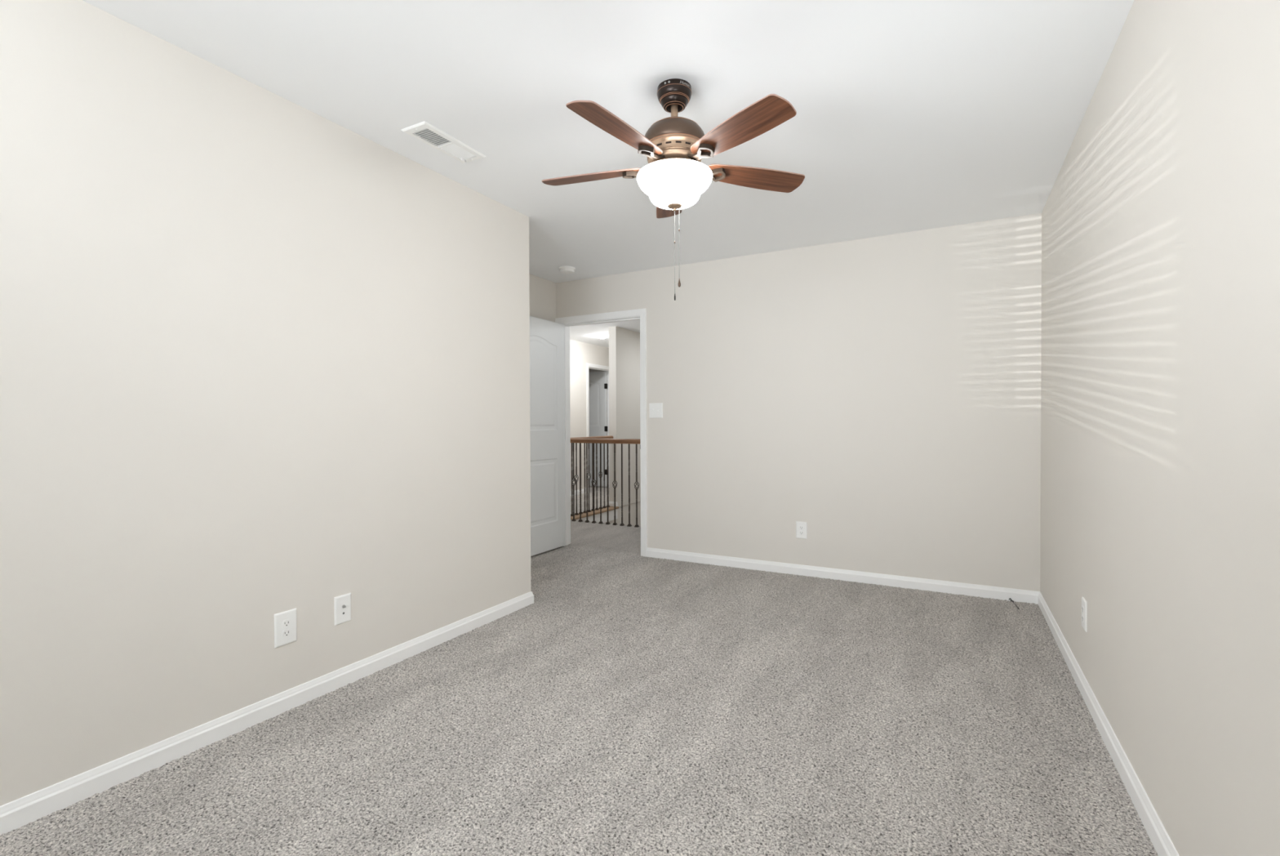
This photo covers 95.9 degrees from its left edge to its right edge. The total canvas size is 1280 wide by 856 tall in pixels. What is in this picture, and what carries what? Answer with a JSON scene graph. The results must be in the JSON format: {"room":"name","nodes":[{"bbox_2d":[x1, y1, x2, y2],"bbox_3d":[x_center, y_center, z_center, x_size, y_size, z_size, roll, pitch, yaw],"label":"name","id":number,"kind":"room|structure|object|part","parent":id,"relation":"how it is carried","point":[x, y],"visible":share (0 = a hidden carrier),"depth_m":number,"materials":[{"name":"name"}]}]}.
{"room":"empty bedroom","nodes":[
{"label":"empty bedroom","id":0,"kind":"room"},
{"bbox_2d":[0,0,530,805],"bbox_3d":[-2.021,-0.089,2.119,0.886,2.440,3.950,0,1,28],"label":"wall","id":1,"kind":"structure","parent":0,"point":[261,357],"depth_m":2.09,"materials":[{"name":"paint"}]},
{"bbox_2d":[0,591,533,835],"bbox_3d":[-1.634,1.089,2.829,0.900,0.087,5.313,0,1,28],"label":"baseboard","id":2,"kind":"structure","parent":1,"relation":"attached to","point":[15,814],"depth_m":2.08,"materials":[{"name":"white paint"}]},
{"bbox_2d":[274,608,297,648],"bbox_3d":[-1.414,0.798,2.307,0.008,0.133,0.088,0,1,28],"label":"electrical outlet","id":3,"kind":"object","parent":1,"relation":"attached to","point":[285,622],"visible":1,"depth_m":2.30,"materials":[{"name":"white plastic"}]},
{"bbox_2d":[281,618,290,626],"bbox_3d":[-1.412,0.779,2.305,0.004,0.028,0.034,0,1,28],"label":"receptacle","id":4,"kind":"object","parent":3,"relation":"attached to","point":[285,622],"depth_m":2.30,"materials":[{"name":"grey plastic"}]},
{"bbox_2d":[282,628,290,636],"bbox_3d":[-1.412,0.818,2.306,0.004,0.028,0.034,0,1,28],"label":"receptacle","id":5,"kind":"object","parent":3,"relation":"attached to","point":[286,632],"depth_m":2.30,"materials":[{"name":"grey plastic"}]},
{"bbox_2d":[333,592,351,625],"bbox_3d":[-1.293,0.791,2.522,0.017,0.122,0.078,0,1,28],"label":"cable jack plate","id":6,"kind":"object","parent":1,"relation":"attached to","point":[342,603],"visible":1,"depth_m":2.52,"materials":[{"name":"white plastic"}]},
{"bbox_2d":[528,273,555,321],"bbox_3d":[-1.203,-0.117,4.696,0.115,2.440,1.593,0,1,28],"label":"wall","id":7,"kind":"structure","parent":0,"point":[542,291],"depth_m":5.18,"materials":[{"name":"paint"}]},
{"bbox_2d":[0,485,1158,855],"bbox_3d":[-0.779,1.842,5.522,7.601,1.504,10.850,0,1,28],"label":"floor","id":8,"kind":"structure","parent":0,"point":[639,705],"depth_m":2.04,"materials":[{"name":"grey carpet"}]},
{"bbox_2d":[570,437,639,527],"bbox_3d":[-0.158,0.602,6.388,1.828,0.964,0.062,0,1,28],"label":"stair railing","id":9,"kind":"object","parent":8,"relation":"on","point":[634,441],"visible":0.63,"depth_m":6.49,"materials":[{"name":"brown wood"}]},
{"bbox_2d":[571,476,576,486],"bbox_3d":[-0.771,0.627,6.719,0.053,0.108,0.053,0,1,-17],"label":"basket","id":10,"kind":"object","parent":9,"relation":"on","point":[574,479],"depth_m":6.71,"materials":[{"name":"grey metal"}]},
{"bbox_2d":[591,478,595,487],"bbox_3d":[-0.526,0.628,6.587,0.053,0.108,0.053,0,1,-17],"label":"basket","id":11,"kind":"object","parent":9,"relation":"on","point":[593,486],"depth_m":6.58,"materials":[{"name":"grey metal"}]},
{"bbox_3d":[-0.159,0.146,6.384,1.828,0.054,0.062,0,1,28],"label":"handrail","id":12,"kind":"part","parent":9,"relation":"part of","materials":[{"name":"brown wood"}]},
{"bbox_2d":[612,479,617,488],"bbox_3d":[-0.282,0.628,6.455,0.053,0.108,0.053,0,1,-17],"label":"basket","id":13,"kind":"object","parent":9,"relation":"on","point":[614,479],"depth_m":6.45,"materials":[{"name":"grey metal"}]},
{"bbox_2d":[634,480,639,489],"bbox_3d":[-0.037,0.629,6.324,0.053,0.108,0.053,0,1,-17],"label":"basket","id":14,"kind":"object","parent":9,"relation":"on","point":[637,482],"depth_m":6.32,"materials":[{"name":"grey metal"}]},
{"bbox_2d":[569,338,608,490],"bbox_3d":[-1.309,-0.155,8.698,0.115,2.440,5.117,0,1,28],"label":"wall","id":15,"kind":"structure","parent":0,"point":[580,353],"depth_m":9.23,"materials":[{"name":"paint"}]},
{"bbox_2d":[570,488,586,496],"bbox_3d":[-1.660,1.040,7.915,0.014,0.087,3.380,0,1,28],"label":"baseboard","id":16,"kind":"structure","parent":15,"relation":"attached to","point":[583,489],"depth_m":9.19,"materials":[{"name":"white paint"}]},
{"bbox_2d":[588,370,607,486],"bbox_3d":[-0.910,0.017,10.334,0.789,2.033,0.046,0,1,28],"label":"door","id":17,"kind":"structure","parent":15,"relation":"in","point":[597,385],"depth_m":10.23,"materials":[{"name":"white paint"}]},
{"bbox_2d":[586,362,608,492],"bbox_3d":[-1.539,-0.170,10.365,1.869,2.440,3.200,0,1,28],"label":"door frame","id":18,"kind":"structure","parent":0,"point":[589,369],"depth_m":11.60,"materials":[{"name":"paint"}]},
{"bbox_2d":[82,0,1133,347],"bbox_3d":[-0.789,-1.396,5.482,7.811,0.100,11.065,0,1,28],"label":"ceiling","id":19,"kind":"structure","parent":0,"point":[912,115],"depth_m":2.25,"materials":[{"name":"white paint"}]},
{"bbox_2d":[401,120,485,163],"bbox_3d":[-0.901,-1.308,2.676,0.148,0.020,0.370,0,1,28],"label":"ceiling vent","id":20,"kind":"object","parent":19,"relation":"in","point":[424,131],"visible":1,"depth_m":2.66,"materials":[{"name":"white plastic"}]},
{"bbox_2d":[559,266,575,274],"bbox_3d":[-0.611,-1.319,4.844,0.136,0.043,0.136,0,1,28],"label":"smoke detector","id":21,"kind":"object","parent":19,"relation":"attached to","point":[564,269],"visible":1,"depth_m":4.80,"materials":[{"name":"white plastic"}]},
{"bbox_2d":[596,334,608,338],"bbox_3d":[-0.565,-1.356,8.623,0.176,0.042,0.176,0,1,28],"label":"recessed light","id":22,"kind":"object","parent":19,"relation":"in","point":[602,336],"visible":1,"depth_m":8.58,"materials":[{"name":"white plastic"}]},
{"bbox_2d":[542,78,804,300],"bbox_3d":[0.106,-0.907,2.235,1.072,0.820,1.069,0,1,28],"label":"ceiling fan","id":23,"kind":"object","parent":19,"relation":"hanging from","point":[674,178],"visible":1,"depth_m":2.15,"materials":[{"name":"brown wood"}]},
{"bbox_3d":[-0.188,-1.023,2.353,0.444,0.006,0.128,1,13,19],"label":"blade","id":24,"kind":"part","parent":23,"relation":"part of","materials":[{"name":"brown wood"}]},
{"bbox_3d":[-0.068,-1.016,1.972,0.128,0.006,0.444,17,10,35],"label":"blade","id":25,"kind":"part","parent":23,"relation":"part of","materials":[{"name":"brown wood"}]},
{"bbox_3d":[0.138,-1.024,2.585,0.128,0.006,0.444,-12,1,1],"label":"blade","id":26,"kind":"part","parent":23,"relation":"part of","materials":[{"name":"brown wood"}]},
{"bbox_3d":[0.135,-0.683,2.248,0.003,0.327,0.003,0,1,6],"label":"pull chain","id":27,"kind":"part","parent":23,"relation":"part of","materials":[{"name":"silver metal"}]},
{"bbox_3d":[0.135,-0.924,2.246,0.293,0.121,0.293,0,1,28],"label":"lamp shade","id":28,"kind":"part","parent":23,"relation":"part of","materials":[{"name":"white glass"}]},
{"bbox_3d":[0.332,-1.013,1.968,0.129,0.006,0.445,15,-8,-35],"label":"blade","id":29,"kind":"part","parent":23,"relation":"part of","materials":[{"name":"brown wood"}]},
{"bbox_3d":[0.459,-1.018,2.347,0.445,0.006,0.129,0,-12,-17],"label":"blade","id":30,"kind":"part","parent":23,"relation":"part of","materials":[{"name":"brown wood"}]},
{"bbox_2d":[608,325,640,525],"bbox_3d":[0.319,0.586,9.090,0.112,3.940,2.900,0,1,28],"label":"wall","id":31,"kind":"structure","parent":0,"point":[624,344],"depth_m":7.97,"materials":[{"name":"paint"}]},
{"bbox_2d":[570,506,618,519],"bbox_3d":[-0.617,1.077,7.328,0.165,0.026,1.100,0,1,28],"label":"trim","id":32,"kind":"structure","parent":31,"relation":"attached to","point":[611,508],"depth_m":7.29,"materials":[{"name":"brown wood"}]},
{"bbox_2d":[570,435,613,515],"bbox_3d":[-0.653,0.587,7.328,0.062,0.954,1.124,0,1,28],"label":"stair railing","id":33,"kind":"object","parent":32,"relation":"on","point":[611,436],"visible":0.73,"depth_m":7.33,"materials":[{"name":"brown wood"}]},
{"bbox_3d":[-0.655,0.137,7.324,0.062,0.054,1.124,0,1,28],"label":"handrail","id":34,"kind":"part","parent":33,"relation":"part of","materials":[{"name":"brown wood"}]},
{"bbox_2d":[608,501,617,506],"bbox_3d":[0.318,1.022,9.088,0.139,0.087,2.914,0,1,28],"label":"baseboard","id":35,"kind":"structure","parent":31,"relation":"attached to","point":[611,503],"depth_m":7.80,"materials":[{"name":"white paint"}]},
{"bbox_2d":[555,213,1041,591],"bbox_3d":[-0.034,-0.124,5.039,5.827,2.440,0.120,0,1,28],"label":"wall","id":36,"kind":"structure","parent":0,"point":[880,394],"depth_m":4.13,"materials":[{"name":"paint"}]},
{"bbox_2d":[529,315,565,555],"bbox_3d":[-0.872,0.069,4.963,0.103,2.033,0.820,0,1,27],"label":"door","id":37,"kind":"structure","parent":36,"relation":"in","point":[547,338],"depth_m":5.10,"materials":[{"name":"white paint"}]},
{"bbox_2d":[568,326,570,543],"bbox_3d":[-0.298,0.039,5.260,0.946,2.112,0.016,0,1,28],"label":"trim","id":38,"kind":"structure","parent":36,"relation":"attached to","point":[569,326],"depth_m":5.46,"materials":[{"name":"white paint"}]},
{"bbox_2d":[555,308,647,556],"bbox_3d":[-0.334,0.044,5.193,0.946,2.122,0.137,0,1,28],"label":"trim","id":39,"kind":"structure","parent":36,"relation":"attached to","point":[639,313],"depth_m":5.00,"materials":[{"name":"white paint"}]},
{"bbox_2d":[648,402,662,417],"bbox_3d":[0.132,-0.148,4.873,0.126,0.126,0.016,0,1,28],"label":"light switch","id":40,"kind":"object","parent":36,"relation":"attached to","point":[655,409],"visible":1,"depth_m":4.87,"materials":[{"name":"white plastic"}]},
{"bbox_2d":[795,520,807,538],"bbox_3d":[1.205,0.762,4.310,0.080,0.125,0.008,0,1,28],"label":"electrical outlet","id":41,"kind":"object","parent":36,"relation":"attached to","point":[801,526],"visible":1,"depth_m":4.31,"materials":[{"name":"white plastic"}]},
{"bbox_2d":[646,546,1039,604],"bbox_3d":[1.282,1.066,4.270,2.777,0.087,0.014,0,1,28],"label":"baseboard","id":42,"kind":"structure","parent":36,"relation":"attached to","point":[922,584],"depth_m":4.12,"materials":[{"name":"white paint"}]},
{"bbox_2d":[1040,0,1279,855],"bbox_3d":[1.297,-0.092,1.242,0.115,2.440,5.548,0,1,28],"label":"wall","id":43,"kind":"structure","parent":0,"point":[1160,313],"depth_m":1.42,"materials":[{"name":"paint"}]},
{"bbox_2d":[1081,596,1087,631],"bbox_3d":[1.857,0.778,2.417,0.008,0.125,0.080,0,1,28],"label":"electrical outlet","id":44,"kind":"object","parent":43,"relation":"attached to","point":[1084,603],"visible":1,"depth_m":2.39,"materials":[{"name":"white plastic"}]},
{"bbox_2d":[1037,591,1179,855],"bbox_3d":[1.243,1.095,1.282,0.014,0.087,5.313,0,1,28],"label":"baseboard","id":45,"kind":"structure","parent":43,"relation":"attached to","point":[1162,842],"depth_m":1.91,"materials":[{"name":"white paint"}]},
{"bbox_3d":[-0.638,1.832,7.291,0.094,1.488,1.200,0,1,28],"label":"wall","id":46,"kind":"structure","parent":0,"visible":0},
{"bbox_2d":[575,508,617,522],"bbox_3d":[-0.568,1.157,7.301,0.018,0.138,1.098,0,1,28],"label":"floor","id":47,"kind":"structure","parent":46,"relation":"attached to","point":[604,515],"depth_m":7.46,"materials":[{"name":"grey carpet"}]}
]}

